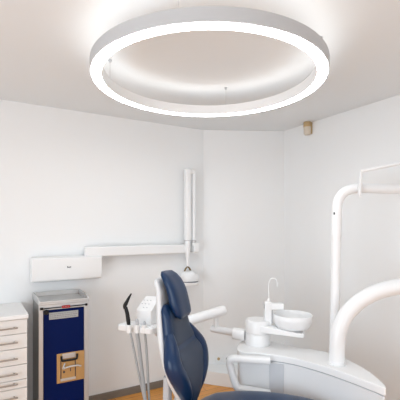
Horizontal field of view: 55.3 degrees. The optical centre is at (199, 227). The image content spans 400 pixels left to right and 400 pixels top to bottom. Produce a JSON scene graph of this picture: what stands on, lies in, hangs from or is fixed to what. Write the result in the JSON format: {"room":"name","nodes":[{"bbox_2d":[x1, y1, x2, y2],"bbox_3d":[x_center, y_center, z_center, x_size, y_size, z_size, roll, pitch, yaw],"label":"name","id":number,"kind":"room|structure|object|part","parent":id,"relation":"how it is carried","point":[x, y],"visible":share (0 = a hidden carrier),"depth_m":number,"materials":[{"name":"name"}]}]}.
{"room":"dental clinic","nodes":[
{"label":"dental clinic","id":0,"kind":"room"},
{"bbox_2d":[0,99,202,399],"bbox_3d":[-1.765,0.270,3.051,4.144,2.600,0.150,0,0,-30],"label":"wall","id":1,"kind":"structure","parent":0,"point":[71,181],"depth_m":3.47,"materials":[{"name":"white paint"}]},
{"bbox_2d":[30,255,101,282],"bbox_3d":[-1.135,0.343,3.260,0.572,0.205,0.126,0,0,-30],"label":"wall box","id":2,"kind":"object","parent":1,"relation":"attached to","point":[79,267],"visible":0.97,"depth_m":3.20,"materials":[{"name":"white plastic"}]},
{"bbox_2d":[84,168,199,285],"bbox_3d":[-0.505,-0.011,3.590,1.129,1.158,0.196,0,0,-30],"label":"xray arm","id":3,"kind":"object","parent":2,"relation":"attached to","point":[190,278],"visible":0.98,"depth_m":3.77},
{"bbox_3d":[-0.574,0.208,3.582,1.004,0.090,0.070,0,0,-30],"label":"horizontal arm","id":4,"kind":"part","parent":3,"relation":"part of","materials":[{"name":"white paint"}]},
{"bbox_3d":[-0.124,-0.233,3.811,0.062,0.715,0.066,0,0,-30],"label":"spring arm","id":5,"kind":"part","parent":3,"relation":"part of","materials":[{"name":"white paint"}]},
{"bbox_3d":[-0.124,0.253,3.811,0.056,0.258,0.056,0,0,-30],"label":"drop stem","id":6,"kind":"part","parent":3,"relation":"part of","materials":[{"name":"white paint"}]},
{"bbox_3d":[-0.062,-0.188,3.847,0.040,0.735,0.040,0,0,-30],"label":"arm","id":7,"kind":"part","parent":3,"relation":"part of","materials":[{"name":"white paint"}]},
{"bbox_2d":[89,380,162,399],"bbox_3d":[-1.672,1.536,3.010,3.963,0.068,0.015,0,0,-30],"label":"baseboard","id":8,"kind":"structure","parent":1,"relation":"attached to","point":[157,384],"depth_m":3.56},
{"bbox_2d":[109,384,234,399],"bbox_3d":[-0.046,1.620,0.988,5.020,0.100,5.450,0,0,-30],"label":"floor","id":9,"kind":"structure","parent":0,"point":[207,389],"depth_m":3.62,"materials":[{"name":"brown wood"}]},
{"bbox_2d":[0,318,26,399],"bbox_3d":[-1.548,1.104,2.772,0.495,0.932,0.518,0,0,-30],"label":"base cabinet","id":10,"kind":"object","parent":9,"relation":"on","point":[13,333],"visible":1,"depth_m":2.65,"materials":[{"name":"white wood"}]},
{"bbox_3d":[-1.427,1.083,2.563,0.369,0.011,0.036,0,0,-30],"label":"handle","id":11,"kind":"part","parent":10,"relation":"part of","materials":[{"name":"silver metal"}]},
{"bbox_3d":[-1.427,1.012,2.563,0.369,0.011,0.036,0,0,-30],"label":"handle","id":12,"kind":"part","parent":10,"relation":"part of","materials":[{"name":"silver metal"}]},
{"bbox_3d":[-1.427,0.907,2.563,0.369,0.011,0.036,0,0,-30],"label":"handle","id":13,"kind":"part","parent":10,"relation":"part of","materials":[{"name":"silver metal"}]},
{"bbox_3d":[-1.427,0.794,2.563,0.369,0.011,0.036,0,0,-30],"label":"handle","id":14,"kind":"part","parent":10,"relation":"part of","materials":[{"name":"silver metal"}]},
{"bbox_3d":[-1.427,0.693,2.563,0.369,0.011,0.036,0,0,-30],"label":"handle","id":15,"kind":"part","parent":10,"relation":"part of","materials":[{"name":"silver metal"}]},
{"bbox_3d":[-1.440,1.177,2.587,0.491,0.102,0.020,0,0,-30],"label":"drawer","id":16,"kind":"part","parent":10,"relation":"part of","materials":[{"name":"white wood"}]},
{"bbox_3d":[-1.440,1.094,2.587,0.491,0.056,0.020,0,0,-30],"label":"drawer","id":17,"kind":"part","parent":10,"relation":"part of","materials":[{"name":"white wood"}]},
{"bbox_3d":[-1.440,1.011,2.587,0.491,0.102,0.020,0,0,-30],"label":"drawer","id":18,"kind":"part","parent":10,"relation":"part of","materials":[{"name":"white"}]},
{"bbox_3d":[-1.440,0.901,2.587,0.491,0.109,0.020,0,0,-30],"label":"drawer","id":19,"kind":"part","parent":10,"relation":"part of","materials":[{"name":"white wood"}]},
{"bbox_3d":[-1.440,0.793,2.587,0.491,0.099,0.020,0,0,-30],"label":"drawer","id":20,"kind":"part","parent":10,"relation":"part of","materials":[{"name":"white laminate"}]},
{"bbox_3d":[-1.440,0.691,2.587,0.491,0.099,0.020,0,0,-30],"label":"drawer","id":21,"kind":"part","parent":10,"relation":"part of","materials":[{"name":"white laminate"}]},
{"bbox_2d":[0,302,28,320],"bbox_3d":[-1.792,0.623,2.651,1.051,0.030,0.510,0,0,-30],"label":"countertop","id":22,"kind":"structure","parent":10,"relation":"on","point":[8,311],"depth_m":2.75,"materials":[{"name":"white laminate"}]},
{"bbox_2d":[33,289,88,399],"bbox_3d":[-1.129,1.052,3.097,0.377,1.036,0.375,0,0,-30],"label":"trolley","id":23,"kind":"object","parent":9,"relation":"on","point":[60,317],"visible":1,"depth_m":2.96,"materials":[{"name":"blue metal"}]},
{"bbox_3d":[-1.137,0.552,3.110,0.377,0.036,0.344,0,0,-30],"label":"gallery rail","id":24,"kind":"part","parent":23,"relation":"part of","materials":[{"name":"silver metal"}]},
{"bbox_3d":[-1.054,1.038,2.964,0.299,0.821,0.016,0,0,-30],"label":"door","id":25,"kind":"part","parent":23,"relation":"part of","materials":[{"name":"blue"}]},
{"bbox_2d":[50,312,76,317],"bbox_3d":[-1.051,0.671,2.953,0.198,0.032,0.001,0,0,-30],"label":"label","id":26,"kind":"object","parent":23,"relation":"attached to","point":[67,312],"depth_m":2.95,"materials":[{"name":"white paper"}]},
{"bbox_3d":[-1.053,0.671,2.954,0.216,0.053,0.003,0,0,-30],"label":"label plate","id":27,"kind":"part","parent":23,"relation":"part of","materials":[{"name":"silver metal"}]},
{"bbox_3d":[-1.012,1.007,2.962,0.134,0.047,0.022,0,0,-30],"label":"pull handle","id":28,"kind":"part","parent":23,"relation":"part of","materials":[{"name":"black rubber"}]},
{"bbox_3d":[-1.008,1.081,2.981,0.208,0.227,0.006,0,0,-30],"label":"latch plate","id":29,"kind":"part","parent":23,"relation":"part of","materials":[{"name":"wood"}]},
{"bbox_3d":[-0.996,1.067,2.971,0.143,0.049,0.023,0,0,-30],"label":"latch lever","id":30,"kind":"part","parent":23,"relation":"part of","materials":[{"name":"silver metal"}]},
{"bbox_2d":[118,296,244,399],"bbox_3d":[-0.121,1.045,2.865,0.963,1.050,0.262,0,0,-11],"label":"console","id":31,"kind":"object","parent":9,"relation":"on","point":[146,311],"visible":0.91,"depth_m":2.80,"materials":[{"name":"white paint"}]},
{"bbox_2d":[123,294,131,324],"bbox_3d":[-0.517,0.582,2.720,0.064,0.235,0.030,0,0,0],"label":"suction handpiece","id":32,"kind":"object","parent":31,"relation":"in","point":[125,304],"visible":0.99,"depth_m":2.71,"materials":[{"name":"black plastic"}]},
{"bbox_2d":[118,321,156,333],"bbox_3d":[-0.427,0.729,2.832,0.307,0.042,0.204,0,0,24],"label":"tray","id":33,"kind":"object","parent":31,"relation":"on","point":[150,327],"depth_m":2.72,"materials":[{"name":"white paint"}]},
{"bbox_3d":[-0.074,0.711,2.939,0.577,0.206,0.076,0,0,-12],"label":"arm","id":34,"kind":"part","parent":31,"relation":"part of","materials":[{"name":"white paint"}]},
{"bbox_3d":[0.176,0.798,2.975,0.194,0.061,0.054,0,0,28],"label":"arm","id":35,"kind":"part","parent":31,"relation":"part of","materials":[{"name":"white plastic"}]},
{"bbox_2d":[154,270,312,399],"bbox_3d":[0.250,0.923,2.289,1.330,1.293,0.536,0,0,20],"label":"dental chair","id":36,"kind":"object","parent":9,"relation":"on","point":[183,350],"visible":1,"depth_m":2.34,"materials":[{"name":"blue leather"}]},
{"bbox_3d":[-0.115,0.807,2.422,0.196,0.665,0.475,0,0,20],"label":"backrest","id":37,"kind":"part","parent":36,"relation":"part of","materials":[{"name":"blue leather"}]},
{"bbox_3d":[0.401,1.124,2.234,1.010,0.173,0.514,0,0,20],"label":"seat","id":38,"kind":"part","parent":36,"relation":"part of","materials":[{"name":"blue leather"}]},
{"bbox_2d":[226,340,385,399],"bbox_3d":[0.701,1.220,2.563,1.054,0.700,0.470,0,0,34],"label":"dental unit base","id":39,"kind":"object","parent":9,"relation":"on","point":[277,367],"visible":0.82,"depth_m":2.57,"materials":[{"name":"white paint"}]},
{"bbox_2d":[245,278,312,347],"bbox_3d":[0.582,0.620,2.820,0.484,0.499,0.294,0,0,0],"label":"cuspidor","id":40,"kind":"object","parent":39,"relation":"on","point":[292,323],"visible":1,"depth_m":2.79,"materials":[{"name":"white paint"}]},
{"bbox_3d":[0.544,0.465,2.844,0.073,0.189,0.009,0,0,16],"label":"water spout","id":41,"kind":"part","parent":40,"relation":"part of","materials":[{"name":"white plastic"}]},
{"bbox_2d":[260,323,303,337],"bbox_3d":[0.595,0.744,2.821,0.342,0.068,0.192,0,0,17],"label":"shelf","id":42,"kind":"object","parent":40,"relation":"attached to","point":[266,329],"depth_m":2.73,"materials":[{"name":"white paint"}]},
{"bbox_2d":[273,310,312,331],"bbox_3d":[0.683,0.687,2.814,0.282,0.108,0.282,0,0,0],"label":"bowl","id":43,"kind":"object","parent":40,"relation":"on","point":[284,320],"depth_m":2.73,"materials":[{"name":"white ceramic"}]},
{"bbox_2d":[327,278,399,366],"bbox_3d":[1.158,0.578,2.420,0.684,0.587,0.121,0,0,6],"label":"support arm","id":44,"kind":"object","parent":39,"relation":"on","point":[369,295],"visible":1,"depth_m":2.40,"materials":[{"name":"white paint"}]},
{"bbox_2d":[330,162,399,330],"bbox_3d":[1.253,0.212,2.539,0.724,1.316,0.267,0,0,-7],"label":"mast","id":45,"kind":"object","parent":39,"relation":"on","point":[336,215],"visible":0.98,"depth_m":2.58,"materials":[{"name":"white metal"}]},
{"bbox_3d":[1.222,-0.329,2.484,0.374,0.234,0.062,0,0,24],"label":"hook rail","id":46,"kind":"part","parent":45,"relation":"part of","materials":[{"name":"white metal"}]},
{"bbox_2d":[0,0,399,130],"bbox_3d":[-0.046,-1.080,0.988,5.020,0.100,5.450,0,0,-30],"label":"ceiling","id":47,"kind":"structure","parent":0,"point":[46,46],"depth_m":2.35,"materials":[{"name":"white paint"}]},
{"bbox_2d":[89,0,329,116],"bbox_3d":[0.050,-0.930,2.200,1.320,0.199,1.320,0,0,0],"label":"lamp","id":48,"kind":"object","parent":47,"relation":"hanging from","point":[295,33],"visible":1,"depth_m":1.72,"materials":[{"name":"grey plastic"}]},
{"bbox_2d":[203,130,283,364],"bbox_3d":[0.489,0.270,4.141,0.906,2.600,0.552,0,0,-30],"label":"wall","id":49,"kind":"structure","parent":0,"point":[243,171],"depth_m":4.04,"materials":[{"name":"white paint"}]},
{"bbox_2d":[215,355,221,361],"bbox_3d":[0.195,1.376,4.020,0.072,0.072,0.013,0,0,-3],"label":"wall socket","id":50,"kind":"object","parent":49,"relation":"attached to","point":[218,358],"visible":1,"depth_m":4.02,"materials":[{"name":"white plastic"}]},
{"bbox_2d":[204,364,237,387],"bbox_3d":[0.676,1.503,3.876,1.348,0.134,0.482,0,0,20],"label":"trim","id":51,"kind":"structure","parent":49,"relation":"attached to","point":[217,374],"depth_m":3.82,"materials":[{"name":"white paint"}]},
{"bbox_2d":[284,95,399,399],"bbox_3d":[2.194,0.270,1.982,0.150,2.600,4.898,0,0,-30],"label":"wall","id":52,"kind":"structure","parent":0,"point":[317,165],"depth_m":3.33,"materials":[{"name":"white paint"}]},
{"bbox_2d":[303,121,311,135],"bbox_3d":[1.044,-0.967,3.714,0.076,0.124,0.076,0,0,-30],"label":"sensor","id":53,"kind":"object","parent":52,"relation":"attached to","point":[307,125],"visible":1,"depth_m":3.69,"materials":[{"name":"beige plastic"}]}
]}

